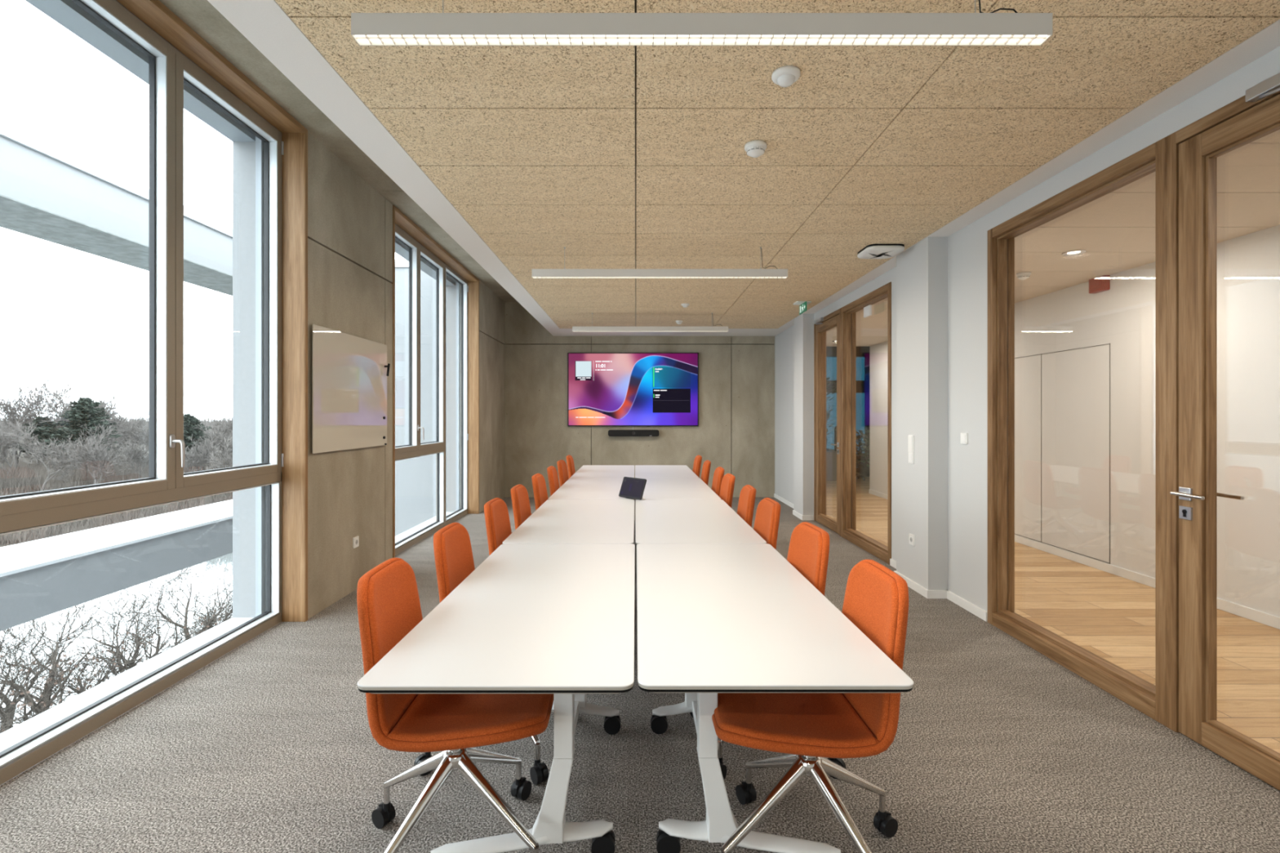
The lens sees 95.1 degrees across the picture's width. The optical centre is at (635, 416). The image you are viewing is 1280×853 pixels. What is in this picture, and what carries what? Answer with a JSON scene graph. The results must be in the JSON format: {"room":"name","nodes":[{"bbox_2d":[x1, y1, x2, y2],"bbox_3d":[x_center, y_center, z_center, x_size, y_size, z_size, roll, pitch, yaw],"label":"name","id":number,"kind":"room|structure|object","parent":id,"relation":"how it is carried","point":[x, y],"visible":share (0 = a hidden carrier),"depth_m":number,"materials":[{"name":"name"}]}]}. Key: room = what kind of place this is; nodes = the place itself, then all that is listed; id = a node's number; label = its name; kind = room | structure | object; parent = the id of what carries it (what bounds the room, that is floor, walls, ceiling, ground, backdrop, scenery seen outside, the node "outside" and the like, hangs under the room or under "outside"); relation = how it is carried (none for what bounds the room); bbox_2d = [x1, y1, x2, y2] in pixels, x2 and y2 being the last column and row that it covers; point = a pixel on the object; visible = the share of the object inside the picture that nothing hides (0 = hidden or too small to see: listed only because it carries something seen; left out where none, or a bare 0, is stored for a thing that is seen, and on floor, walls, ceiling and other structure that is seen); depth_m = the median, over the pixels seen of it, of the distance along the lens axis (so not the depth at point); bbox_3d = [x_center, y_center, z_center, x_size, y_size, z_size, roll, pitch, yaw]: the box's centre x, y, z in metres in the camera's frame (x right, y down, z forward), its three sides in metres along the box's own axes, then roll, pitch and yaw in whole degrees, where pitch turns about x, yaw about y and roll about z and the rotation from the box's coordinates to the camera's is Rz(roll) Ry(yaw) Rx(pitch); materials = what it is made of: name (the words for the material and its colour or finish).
{"room":"conference room","nodes":[
{"label":"conference room","id":0,"kind":"room"},
{"bbox_2d":[0,0,505,785],"bbox_3d":[-2.498,4.418,4.845,0.483,13.963,16.490,0,0,0],"label":"wall","id":1,"kind":"structure","parent":0,"point":[350,223],"depth_m":4.50,"materials":[{"name":"concrete"}]},
{"bbox_2d":[0,0,307,785],"bbox_3d":[-2.494,-0.297,2.495,0.493,3.455,3.034,0,0,0],"label":"window","id":2,"kind":"structure","parent":1,"relation":"in","point":[175,83],"depth_m":3.11,"materials":[{"name":"brown wood"}]},
{"bbox_2d":[0,119,435,631],"bbox_3d":[-4.350,4.540,-1.235,3.220,13.720,21.530,0,0,0],"label":"balcony","id":3,"kind":"object","parent":1,"relation":"attached to","point":[50,193],"depth_m":5.83,"materials":[{"name":"grey"}]},
{"bbox_2d":[312,324,386,453],"bbox_3d":[-2.242,-0.188,4.640,0.030,0.894,1.200,0,0,0],"label":"whiteboard","id":4,"kind":"object","parent":1,"relation":"attached to","point":[349,378],"visible":1,"depth_m":4.52,"materials":[{"name":"beige glass"}]},
{"bbox_2d":[352,536,359,548],"bbox_3d":[-2.250,1.015,4.710,0.013,0.084,0.084,0,0,0],"label":"power socket","id":5,"kind":"object","parent":1,"relation":"attached to","point":[355,540],"visible":1,"depth_m":4.70,"materials":[{"name":"white plastic"}]},
{"bbox_2d":[391,204,479,557],"bbox_3d":[-2.494,-0.297,6.921,0.493,3.455,2.973,0,0,0],"label":"window","id":6,"kind":"structure","parent":1,"relation":"in","point":[419,257],"depth_m":7.31,"materials":[{"name":"beige metal"}]},
{"bbox_2d":[159,0,517,302],"bbox_3d":[-0.053,-2.088,3.445,5.307,0.250,13.882,0,0,0],"label":"ceiling slab","id":7,"kind":"structure","parent":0,"point":[200,15],"depth_m":3.77,"materials":[{"name":"concrete"}]},
{"bbox_2d":[504,302,774,497],"bbox_3d":[-0.053,-0.232,10.240,5.207,3.463,0.300,0,0,0],"label":"wall","id":8,"kind":"structure","parent":0,"point":[735,432],"depth_m":10.09,"materials":[{"name":"concrete"}]},
{"bbox_2d":[567,352,698,426],"bbox_3d":[-0.043,-0.455,10.057,2.247,1.265,0.065,0,0,0],"label":"wall screen","id":9,"kind":"object","parent":8,"relation":"attached to","point":[604,388],"visible":1,"depth_m":10.03,"materials":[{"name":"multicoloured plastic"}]},
{"bbox_2d":[608,426,658,436],"bbox_3d":[-0.035,0.261,10.034,0.870,0.174,0.112,0,0,0],"label":"bar","id":10,"kind":"object","parent":8,"relation":"attached to","point":[611,433],"visible":1,"depth_m":9.98,"materials":[{"name":"black plastic"}]},
{"bbox_2d":[0,472,1279,852],"bbox_3d":[3.546,1.460,6.000,11.907,0.120,18.400,0,0,0],"label":"floor","id":11,"kind":"structure","parent":0,"point":[269,746],"depth_m":2.37,"materials":[{"name":"carpet"}]},
{"bbox_2d":[356,557,553,852],"bbox_3d":[-0.547,0.937,1.863,0.600,0.926,0.544,0,0,-18],"label":"swivel chair","id":12,"kind":"object","parent":11,"relation":"on","point":[388,599],"visible":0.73,"depth_m":1.77,"materials":[{"name":"orange fabric"}]},
{"bbox_2d":[413,522,548,785],"bbox_3d":[-0.550,0.937,2.497,0.589,0.926,0.544,0,0,7],"label":"swivel chair","id":13,"kind":"object","parent":11,"relation":"on","point":[452,548],"visible":0.31,"depth_m":2.37,"materials":[{"name":"orange fabric"}]},
{"bbox_2d":[357,543,635,852],"bbox_3d":[-0.348,1.030,2.229,0.688,0.740,1.600,0,0,0],"label":"conference table","id":14,"kind":"object","parent":11,"relation":"on","point":[557,620],"visible":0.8,"depth_m":1.80,"materials":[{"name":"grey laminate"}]},
{"bbox_2d":[484,497,511,555],"bbox_3d":[-0.550,0.937,3.290,0.614,0.926,0.598,0,0,40],"label":"swivel chair","id":15,"kind":"object","parent":11,"relation":"on","point":[498,526],"visible":0.23,"depth_m":3.24,"materials":[{"name":"orange fabric"}]},
{"bbox_2d":[510,484,531,529],"bbox_3d":[-0.547,0.937,3.955,0.595,0.926,0.544,0,0,12],"label":"swivel chair","id":16,"kind":"object","parent":11,"relation":"on","point":[519,494],"visible":0.23,"depth_m":3.90,"materials":[{"name":"orange fabric"}]},
{"bbox_2d":[531,473,547,510],"bbox_3d":[-0.548,0.937,4.734,0.609,0.926,0.550,0,0,22],"label":"swivel chair","id":17,"kind":"object","parent":11,"relation":"on","point":[540,490],"visible":0.25,"depth_m":4.67,"materials":[{"name":"orange fabric"}]},
{"bbox_2d":[546,466,559,496],"bbox_3d":[-0.541,0.937,5.480,0.617,0.926,0.568,0,0,28],"label":"swivel chair","id":18,"kind":"object","parent":11,"relation":"on","point":[553,477],"visible":0.17,"depth_m":5.33,"materials":[{"name":"orange fabric"}]},
{"bbox_2d":[556,459,568,487],"bbox_3d":[-0.548,0.937,6.237,0.615,0.926,0.563,0,0,29],"label":"swivel chair","id":19,"kind":"object","parent":11,"relation":"on","point":[562,465],"visible":0.21,"depth_m":6.11,"materials":[{"name":"orange fabric"}]},
{"bbox_2d":[502,499,634,543],"bbox_3d":[-0.354,1.030,3.836,0.688,0.740,1.600,0,0,0],"label":"conference table","id":20,"kind":"object","parent":11,"relation":"on","point":[556,521],"visible":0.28,"depth_m":3.62,"materials":[{"name":"beige laminate"}]},
{"bbox_2d":[565,454,575,478],"bbox_3d":[-0.547,0.937,7.016,0.595,0.926,0.544,0,0,10],"label":"swivel chair","id":21,"kind":"object","parent":11,"relation":"on","point":[571,467],"visible":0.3,"depth_m":6.85,"materials":[{"name":"orange fabric"}]},
{"bbox_2d":[547,477,634,499],"bbox_3d":[-0.357,1.030,5.443,0.688,0.740,1.600,0,0,0],"label":"conference table","id":22,"kind":"object","parent":11,"relation":"on","point":[575,488],"visible":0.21,"depth_m":5.27,"materials":[{"name":"beige laminate"}]},
{"bbox_2d":[569,465,634,478],"bbox_3d":[-0.360,1.030,7.050,0.688,0.740,1.600,0,0,0],"label":"conference table","id":23,"kind":"object","parent":11,"relation":"on","point":[585,471],"visible":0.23,"depth_m":6.97,"materials":[{"name":"beige laminate"}]},
{"bbox_2d":[635,465,698,478],"bbox_3d":[0.337,1.030,7.054,0.688,0.740,1.600,0,0,0],"label":"conference table","id":24,"kind":"object","parent":11,"relation":"on","point":[641,471],"visible":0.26,"depth_m":6.97,"materials":[{"name":"beige laminate"}]},
{"bbox_2d":[635,477,720,500],"bbox_3d":[0.340,1.030,5.447,0.688,0.740,1.600,0,0,0],"label":"conference table","id":25,"kind":"object","parent":11,"relation":"on","point":[655,488],"visible":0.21,"depth_m":5.27,"materials":[{"name":"beige laminate"}]},
{"bbox_2d":[692,455,702,478],"bbox_3d":[0.505,0.937,6.993,0.602,0.926,0.544,0,0,-17],"label":"swivel chair","id":26,"kind":"object","parent":11,"relation":"on","point":[697,462],"visible":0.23,"depth_m":6.84,"materials":[{"name":"orange fabric"}]},
{"bbox_2d":[635,499,766,545],"bbox_3d":[0.343,1.030,3.840,0.688,0.740,1.600,0,0,0],"label":"conference table","id":27,"kind":"object","parent":11,"relation":"on","point":[656,521],"visible":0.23,"depth_m":3.56,"materials":[{"name":"beige laminate"}]},
{"bbox_2d":[618,476,646,500],"bbox_3d":[-0.010,0.578,4.692,0.110,0.164,0.264,0,0,-43],"label":"controller","id":28,"kind":"object","parent":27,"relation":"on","point":[631,487],"visible":1,"depth_m":4.67,"materials":[{"name":"black plastic"}]},
{"bbox_2d":[700,460,711,485],"bbox_3d":[0.513,0.937,6.201,0.615,0.926,0.594,0,0,-36],"label":"swivel chair","id":29,"kind":"object","parent":11,"relation":"on","point":[706,466],"visible":0.23,"depth_m":6.03,"materials":[{"name":"orange fabric"}]},
{"bbox_2d":[711,466,724,496],"bbox_3d":[0.533,0.937,5.380,0.582,0.926,0.548,0,0,2],"label":"swivel chair","id":30,"kind":"object","parent":11,"relation":"on","point":[718,474],"visible":0.27,"depth_m":5.24,"materials":[{"name":"orange fabric"}]},
{"bbox_2d":[719,473,735,507],"bbox_3d":[0.512,0.937,4.731,0.618,0.926,0.579,0,0,33],"label":"swivel chair","id":31,"kind":"object","parent":11,"relation":"on","point":[727,485],"visible":0.19,"depth_m":4.65,"materials":[{"name":"orange fabric"}]},
{"bbox_2d":[737,484,755,527],"bbox_3d":[0.518,0.937,3.941,0.616,0.926,0.592,0,0,40],"label":"swivel chair","id":32,"kind":"object","parent":11,"relation":"on","point":[745,508],"visible":0.19,"depth_m":3.86,"materials":[{"name":"orange fabric"}]},
{"bbox_2d":[753,497,780,549],"bbox_3d":[0.511,0.937,3.293,0.613,0.926,0.558,0,0,24],"label":"swivel chair","id":33,"kind":"object","parent":11,"relation":"on","point":[766,522],"visible":0.27,"depth_m":3.24,"materials":[{"name":"orange fabric"}]},
{"bbox_2d":[689,521,846,779],"bbox_3d":[0.518,0.937,2.499,0.580,0.926,0.547,0,0,-3],"label":"swivel chair","id":34,"kind":"object","parent":11,"relation":"on","point":[808,553],"visible":0.27,"depth_m":2.43,"materials":[{"name":"orange fabric"}]},
{"bbox_2d":[636,543,913,852],"bbox_3d":[0.349,1.030,2.233,0.688,0.740,1.600,0,0,0],"label":"conference table","id":35,"kind":"object","parent":11,"relation":"on","point":[713,619],"visible":0.9,"depth_m":1.80,"materials":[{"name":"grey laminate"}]},
{"bbox_2d":[711,559,908,852],"bbox_3d":[0.516,0.937,1.833,0.606,0.926,0.546,0,0,20],"label":"swivel chair","id":36,"kind":"object","parent":11,"relation":"on","point":[810,728],"visible":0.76,"depth_m":1.75,"materials":[{"name":"orange fabric"}]},
{"bbox_2d":[826,450,836,480],"bbox_3d":[4.120,1.090,12.900,0.880,0.620,0.540,0,0,0],"label":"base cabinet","id":37,"kind":"object","parent":11,"relation":"on","point":[831,455],"visible":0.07,"depth_m":12.65,"materials":[{"name":"brown wood"}]},
{"bbox_2d":[826,377,836,444],"bbox_3d":[4.055,-0.062,12.905,0.877,1.684,0.903,0,0,0],"label":"potted plant","id":38,"kind":"object","parent":37,"relation":"on","point":[827,379],"visible":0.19,"depth_m":12.74,"materials":[{"name":"green plant"}]},
{"bbox_2d":[834,426,865,480],"bbox_3d":[4.744,0.809,12.916,0.601,1.179,0.601,0,0,-34],"label":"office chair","id":39,"kind":"object","parent":11,"relation":"on","point":[857,457],"visible":0.3,"depth_m":12.95,"materials":[{"name":"black plastic"}]},
{"bbox_2d":[855,430,869,476],"bbox_3d":[5.354,0.830,13.598,1.272,1.139,1.275,0,0,0],"label":"potted plant","id":40,"kind":"object","parent":11,"relation":"on","point":[864,468],"visible":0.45,"depth_m":13.48,"materials":[{"name":"green plant"}]},
{"bbox_2d":[207,0,1279,336],"bbox_3d":[0.490,-1.671,3.357,3.820,0.585,13.466,0,0,0],"label":"ceiling","id":41,"kind":"structure","parent":0,"point":[614,157],"depth_m":2.81,"materials":[{"name":"brown wood"}]},
{"bbox_2d":[572,312,728,331],"bbox_3d":[0.196,-1.254,7.816,2.078,0.248,0.052,0,0,0],"label":"pendant lamp","id":42,"kind":"object","parent":41,"relation":"hanging from","point":[592,328],"visible":1,"depth_m":7.79,"materials":[{"name":"white metal"}]},
{"bbox_2d":[531,247,787,278],"bbox_3d":[0.196,-1.254,4.776,2.078,0.248,0.052,0,0,0],"label":"pendant lamp","id":43,"kind":"object","parent":41,"relation":"hanging from","point":[535,273],"visible":1,"depth_m":4.75,"materials":[{"name":"white metal"}]},
{"bbox_2d":[351,0,1052,45],"bbox_3d":[0.196,-1.254,1.759,2.078,0.248,0.052,0,0,0],"label":"pendant lamp","id":44,"kind":"object","parent":41,"relation":"hanging from","point":[981,28],"visible":1,"depth_m":1.73,"materials":[{"name":"white metal"}]},
{"bbox_2d":[355,35,1047,41],"bbox_3d":[0.196,-1.142,1.759,2.073,0.004,0.047,0,0,0],"label":"diffuser","id":45,"kind":"object","parent":44,"relation":"attached to","point":[357,37],"depth_m":1.76,"materials":[{"name":"white plastic"}]},
{"bbox_2d":[744,140,766,157],"bbox_3d":[0.610,-1.349,2.976,0.112,0.057,0.112,0,0,0],"label":"smoke detector","id":46,"kind":"object","parent":41,"relation":"attached to","point":[754,148],"visible":1,"depth_m":2.94,"materials":[{"name":"white plastic"}]},
{"bbox_2d":[771,65,800,87],"bbox_3d":[0.605,-1.354,2.355,0.114,0.048,0.114,0,0,0],"label":"sensor","id":47,"kind":"object","parent":41,"relation":"attached to","point":[785,76],"visible":1,"depth_m":2.33,"materials":[{"name":"white plastic"}]},
{"bbox_2d":[793,301,811,315],"bbox_3d":[2.020,-1.315,7.100,0.180,0.125,0.280,0,0,0],"label":"exit sign","id":48,"kind":"object","parent":41,"relation":"hanging from","point":[802,304],"visible":1,"depth_m":7.08,"materials":[{"name":"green plastic"}]},
{"bbox_2d":[857,244,904,258],"bbox_3d":[2.020,-1.353,4.830,0.310,0.050,0.310,0,0,0],"label":"wireless access point","id":49,"kind":"object","parent":41,"relation":"attached to","point":[872,251],"visible":1,"depth_m":4.74,"materials":[{"name":"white plastic"}]},
{"bbox_2d":[826,346,869,472],"bbox_3d":[5.550,-0.500,14.590,7.900,3.800,0.220,0,0,0],"label":"wall","id":50,"kind":"structure","parent":0,"point":[861,386],"depth_m":14.50,"materials":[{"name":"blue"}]},
{"bbox_2d":[826,356,866,467],"bbox_3d":[5.550,-0.100,14.590,7.900,2.760,0.020,0,0,0],"label":"window","id":51,"kind":"structure","parent":50,"relation":"in","point":[831,362],"depth_m":14.58,"materials":[{"name":"blue glass"}]},
{"bbox_2d":[774,46,1279,612],"bbox_3d":[2.395,0.011,3.445,0.290,2.778,13.290,0,0,0],"label":"wall","id":52,"kind":"structure","parent":0,"point":[940,284],"depth_m":4.50,"materials":[{"name":"white paint"}]},
{"bbox_2d":[813,307,841,536],"bbox_3d":[2.440,0.070,7.325,0.200,2.659,1.030,0,0,0],"label":"door","id":53,"kind":"structure","parent":52,"relation":"in","point":[821,325],"depth_m":7.68,"materials":[{"name":"brown wood"}]},
{"bbox_2d":[841,281,891,564],"bbox_3d":[2.464,0.070,6.145,0.152,2.659,1.310,0,0,0],"label":"window","id":54,"kind":"structure","parent":52,"relation":"in","point":[873,547],"depth_m":6.73,"materials":[{"name":"brown wood"}]},
{"bbox_2d":[863,304,871,317],"bbox_3d":[2.479,-1.120,6.260,0.021,0.110,0.170,0,0,0],"label":"plate","id":55,"kind":"object","parent":54,"relation":"attached to","point":[868,309],"visible":1,"depth_m":6.22,"materials":[{"name":"white plastic"}]},
{"bbox_2d":[773,493,987,621],"bbox_3d":[2.318,1.369,3.445,0.164,0.062,13.290,0,0,0],"label":"baseboard","id":56,"kind":"structure","parent":52,"relation":"attached to","point":[957,600],"depth_m":4.49,"materials":[{"name":"white"}]},
{"bbox_2d":[907,435,914,463],"bbox_3d":[2.241,0.270,4.745,0.017,0.227,0.098,0,0,0],"label":"light switch","id":57,"kind":"object","parent":52,"relation":"attached to","point":[910,437],"visible":1,"depth_m":4.74,"materials":[{"name":"white plastic"}]},
{"bbox_2d":[960,432,968,444],"bbox_3d":[2.392,0.163,4.262,0.016,0.080,0.080,0,0,0],"label":"light switch","id":58,"kind":"object","parent":52,"relation":"attached to","point":[964,436],"visible":1,"depth_m":4.24,"materials":[{"name":"white plastic"}]},
{"bbox_2d":[987,137,1166,726],"bbox_3d":[2.464,0.070,3.305,0.152,2.659,1.340,0,0,0],"label":"window","id":59,"kind":"structure","parent":52,"relation":"in","point":[1149,699],"depth_m":3.57,"materials":[{"name":"brown wood"}]},
{"bbox_2d":[1166,72,1279,791],"bbox_3d":[2.440,0.070,2.103,0.200,2.659,1.065,0,0,0],"label":"door","id":60,"kind":"structure","parent":52,"relation":"in","point":[1193,151],"depth_m":2.50,"materials":[{"name":"brown wood"}]},
{"bbox_2d":[826,129,1279,346],"bbox_3d":[3.390,-1.830,3.652,1.700,1.140,13.896,0,0,0],"label":"ceiling","id":61,"kind":"structure","parent":0,"point":[1116,229],"depth_m":3.98,"materials":[{"name":"paint"}]},
{"bbox_2d":[1016,271,1031,279],"bbox_3d":[3.420,-1.232,5.160,0.112,0.057,0.112,0,0,0],"label":"smoke detector","id":62,"kind":"object","parent":61,"relation":"attached to","point":[1023,275],"visible":1,"depth_m":5.13,"materials":[{"name":"white plastic"}]},
{"bbox_2d":[1061,249,1086,256],"bbox_3d":[3.370,-1.254,4.500,0.156,0.009,0.156,0,0,0],"label":"recessed light","id":63,"kind":"object","parent":61,"relation":"in","point":[1074,252],"visible":1,"depth_m":4.50,"materials":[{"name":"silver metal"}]},
{"bbox_2d":[869,224,1279,617],"bbox_3d":[6.920,-0.500,3.700,5.360,3.800,13.800,0,0,0],"label":"wall","id":64,"kind":"structure","parent":0,"point":[1122,316],"depth_m":4.24,"materials":[{"name":"paint"}]},
{"bbox_2d":[1014,355,1041,541],"bbox_3d":[4.237,0.336,6.548,0.006,1.952,0.865,0,0,0],"label":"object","id":65,"kind":"structure","parent":64,"relation":"in","point":[1028,370],"depth_m":6.31,"materials":[{"name":"paint"}]},
{"bbox_2d":[1015,343,1110,564],"bbox_3d":[4.238,0.335,6.107,0.004,1.970,1.765,0,0,0],"label":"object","id":66,"kind":"object","parent":64,"relation":"attached to","point":[1106,344],"visible":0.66,"depth_m":5.23,"materials":[{"name":"brown"}]},
{"bbox_2d":[868,488,1279,629],"bbox_3d":[4.233,1.363,3.700,0.014,0.075,13.800,0,0,0],"label":"baseboard","id":67,"kind":"structure","parent":64,"relation":"attached to","point":[1254,615],"depth_m":5.04,"materials":[{"name":"white wood"}]},
{"bbox_2d":[1041,344,1109,562],"bbox_3d":[4.237,0.336,5.668,0.006,1.952,0.865,0,0,0],"label":"door","id":68,"kind":"structure","parent":64,"relation":"in","point":[1075,384],"depth_m":5.62,"materials":[{"name":"paint"}]},
{"bbox_2d":[1088,275,1110,293],"bbox_3d":[4.211,-1.200,5.320,0.058,0.140,0.180,0,0,0],"label":"fire alarm sounder","id":69,"kind":"object","parent":64,"relation":"attached to","point":[1102,283],"visible":0.98,"depth_m":5.28,"materials":[{"name":"red plastic"}]},
{"bbox_2d":[1090,278,1101,289],"bbox_3d":[4.186,-1.200,5.320,0.008,0.080,0.110,0,0,0],"label":"grille","id":70,"kind":"object","parent":69,"relation":"attached to","point":[1095,283],"depth_m":5.32,"materials":[{"name":"red"}]},
{"label":"outside","id":71,"kind":"structure","parent":0,"visible":0},
{"bbox_2d":[0,444,230,547],"bbox_3d":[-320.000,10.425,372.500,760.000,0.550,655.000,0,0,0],"label":"ground","id":72,"kind":"structure","parent":71,"point":[10,544],"depth_m":140.37,"materials":[{"name":"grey plant"}]},
{"bbox_2d":[0,420,33,484],"bbox_3d":[-88.100,5.347,80.989,7.502,9.764,6.383,0,0,0],"label":"bare tree","id":73,"kind":"object","parent":72,"relation":"on","point":[5,451],"visible":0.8,"depth_m":81.12,"materials":[{"name":"grey plant"}]},
{"bbox_2d":[2,418,64,467],"bbox_3d":[-93.100,5.316,91.249,8.469,9.834,9.049,0,0,-31],"label":"bare tree","id":74,"kind":"object","parent":72,"relation":"on","point":[24,456],"visible":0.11,"depth_m":89.24,"materials":[{"name":"grey plant"}]},
{"bbox_2d":[0,380,70,471],"bbox_3d":[-95.117,2.314,91.492,9.827,15.868,11.549,0,0,-1],"label":"bare tree","id":75,"kind":"object","parent":72,"relation":"on","point":[10,411],"visible":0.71,"depth_m":90.19,"materials":[{"name":"grey plant"}]},
{"bbox_2d":[10,416,65,471],"bbox_3d":[-90.987,5.200,89.897,7.202,10.401,7.342,0,0,0],"label":"pine tree","id":76,"kind":"object","parent":72,"relation":"on","point":[41,433],"visible":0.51,"depth_m":89.32,"materials":[{"name":"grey plant"}]},
{"bbox_2d":[4,422,88,491],"bbox_3d":[-70.480,5.494,70.774,8.674,9.475,5.872,0,0,-6],"label":"bare tree","id":77,"kind":"object","parent":72,"relation":"on","point":[58,455],"visible":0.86,"depth_m":70.45,"materials":[{"name":"grey plant"}]},
{"bbox_2d":[17,377,119,466],"bbox_3d":[-95.637,1.921,98.396,13.600,16.669,14.530,0,0,31],"label":"bare tree","id":78,"kind":"object","parent":72,"relation":"on","point":[47,382],"visible":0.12,"depth_m":94.19,"materials":[{"name":"grey plant"}]},
{"bbox_2d":[33,396,128,485],"bbox_3d":[-73.793,3.896,77.722,9.109,13.008,8.654,0,0,0],"label":"pine tree","id":79,"kind":"object","parent":72,"relation":"on","point":[84,406],"visible":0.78,"depth_m":77.26,"materials":[{"name":"green plant"}]},
{"bbox_2d":[35,384,133,465],"bbox_3d":[-86.501,2.613,91.665,9.982,15.245,9.454,0,0,-11],"label":"bare tree","id":80,"kind":"object","parent":72,"relation":"on","point":[58,397],"visible":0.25,"depth_m":91.10,"materials":[{"name":"grey plant"}]},
{"bbox_2d":[63,431,120,484],"bbox_3d":[-64.791,6.029,69.939,5.103,8.411,4.565,0,0,-43],"label":"bare tree","id":81,"kind":"object","parent":72,"relation":"on","point":[96,462],"visible":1,"depth_m":69.54,"materials":[{"name":"grey plant"}]},
{"bbox_2d":[52,385,135,457],"bbox_3d":[-94.084,2.463,101.879,10.179,15.546,9.641,0,0,14],"label":"bare tree","id":82,"kind":"object","parent":72,"relation":"on","point":[119,395],"visible":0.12,"depth_m":102.96,"materials":[{"name":"grey plant"}]},
{"bbox_2d":[67,423,129,483],"bbox_3d":[-71.281,5.575,77.512,8.019,9.312,8.568,0,0,10],"label":"bare tree","id":83,"kind":"object","parent":72,"relation":"on","point":[103,427],"visible":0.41,"depth_m":76.56,"materials":[{"name":"grey plant"}]},
{"bbox_2d":[0,450,232,545],"bbox_3d":[-88.993,8.104,78.509,141.570,4.192,66.150,0,0,0],"label":"undergrowth","id":84,"kind":"object","parent":72,"relation":"on","point":[27,478],"visible":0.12,"depth_m":72.65,"materials":[{"name":"beige plant"}]},
{"bbox_2d":[0,413,232,445],"bbox_3d":[-283.319,4.303,265.006,424.646,11.794,129.986,0,0,0],"label":"wood","id":85,"kind":"object","parent":72,"relation":"on","point":[211,423],"visible":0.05,"depth_m":251.59,"materials":[{"name":"grey plant"}]},
{"bbox_2d":[102,410,147,453],"bbox_3d":[-88.371,4.643,102.346,9.636,11.189,10.295,0,0,-28],"label":"bare tree","id":86,"kind":"object","parent":72,"relation":"on","point":[125,434],"visible":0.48,"depth_m":101.11,"materials":[{"name":"grey plant"}]},
{"bbox_2d":[113,408,148,453],"bbox_3d":[-102.690,4.295,118.700,10.240,11.890,10.940,0,0,-28],"label":"bare tree","id":87,"kind":"object","parent":72,"relation":"on","point":[140,420],"visible":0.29,"depth_m":117.95,"materials":[{"name":"grey plant"}]},
{"bbox_2d":[116,434,148,478],"bbox_3d":[-66.190,6.338,77.035,4.545,7.788,4.858,0,0,19],"label":"bare tree","id":88,"kind":"object","parent":72,"relation":"on","point":[131,454],"visible":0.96,"depth_m":77.01,"materials":[{"name":"grey plant"}]},
{"bbox_2d":[124,422,148,470],"bbox_3d":[-76.373,4.736,94.293,7.588,10.980,7.187,0,0,14],"label":"bare tree","id":89,"kind":"object","parent":72,"relation":"on","point":[135,436],"visible":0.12,"depth_m":92.42,"materials":[{"name":"grey plant"}]},
{"bbox_2d":[183,413,217,467],"bbox_3d":[-64.129,4.999,84.098,7.300,10.801,7.709,0,0,0],"label":"pine tree","id":90,"kind":"object","parent":72,"relation":"on","point":[190,422],"visible":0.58,"depth_m":83.53,"materials":[{"name":"green plant"}]},
{"bbox_2d":[183,435,226,472],"bbox_3d":[-51.743,6.147,69.439,5.148,8.143,5.697,0,0,-19],"label":"bare tree","id":91,"kind":"object","parent":72,"relation":"on","point":[191,456],"visible":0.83,"depth_m":68.93,"materials":[{"name":"grey plant"}]},
{"bbox_2d":[188,419,232,467],"bbox_3d":[-51.915,5.300,73.827,6.225,9.846,6.888,0,0,45],"label":"bare tree","id":92,"kind":"object","parent":72,"relation":"on","point":[213,436],"visible":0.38,"depth_m":72.89,"materials":[{"name":"grey plant"}]},
{"bbox_2d":[201,436,232,499],"bbox_3d":[-44.295,5.762,66.357,6.335,8.914,6.702,0,0,25],"label":"bare tree","id":93,"kind":"object","parent":72,"relation":"on","point":[228,457],"visible":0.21,"depth_m":65.22,"materials":[{"name":"grey plant"}]},
{"bbox_2d":[210,410,232,462],"bbox_3d":[-71.596,4.636,104.386,7.319,11.181,7.727,0,0,-22],"label":"bare tree","id":94,"kind":"object","parent":72,"relation":"on","point":[228,428],"visible":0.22,"depth_m":103.18,"materials":[{"name":"grey plant"}]},
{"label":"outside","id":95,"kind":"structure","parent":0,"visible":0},
{"bbox_2d":[0,552,232,726],"bbox_3d":[-131.400,10.500,-7.000,257.200,0.200,106.000,0,0,0],"label":"ground","id":96,"kind":"structure","parent":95,"point":[223,561],"depth_m":30.08,"materials":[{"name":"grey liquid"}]},
{"bbox_2d":[0,597,113,733],"bbox_3d":[-18.391,7.813,16.591,5.919,5.229,4.071,0,0,-5],"label":"bare tree","id":97,"kind":"object","parent":96,"relation":"on","point":[4,698],"visible":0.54,"depth_m":16.88,"materials":[{"name":"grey plant"}]},
{"bbox_2d":[0,592,232,733],"bbox_3d":[-13.553,7.574,15.031,4.324,5.753,6.663,0,0,23],"label":"bare tree","id":98,"kind":"object","parent":96,"relation":"on","point":[44,701],"visible":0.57,"depth_m":14.57,"materials":[{"name":"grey plant"}]},
{"bbox_2d":[66,584,231,685],"bbox_3d":[-15.767,7.700,19.535,3.373,5.412,4.949,0,0,36],"label":"bare tree","id":99,"kind":"object","parent":96,"relation":"on","point":[158,638],"visible":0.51,"depth_m":18.88,"materials":[{"name":"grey plant"}]},
{"bbox_2d":[77,558,232,644],"bbox_3d":[-18.029,7.812,23.096,5.025,5.227,4.285,0,0,-21],"label":"bare tree","id":100,"kind":"object","parent":96,"relation":"on","point":[180,575],"visible":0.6,"depth_m":23.17,"materials":[{"name":"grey plant"}]},
{"bbox_2d":[152,564,232,650],"bbox_3d":[-13.167,7.529,20.604,5.418,5.861,4.175,0,0,-16],"label":"bare tree","id":101,"kind":"object","parent":96,"relation":"on","point":[209,614],"visible":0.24,"depth_m":19.32,"materials":[{"name":"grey plant"}]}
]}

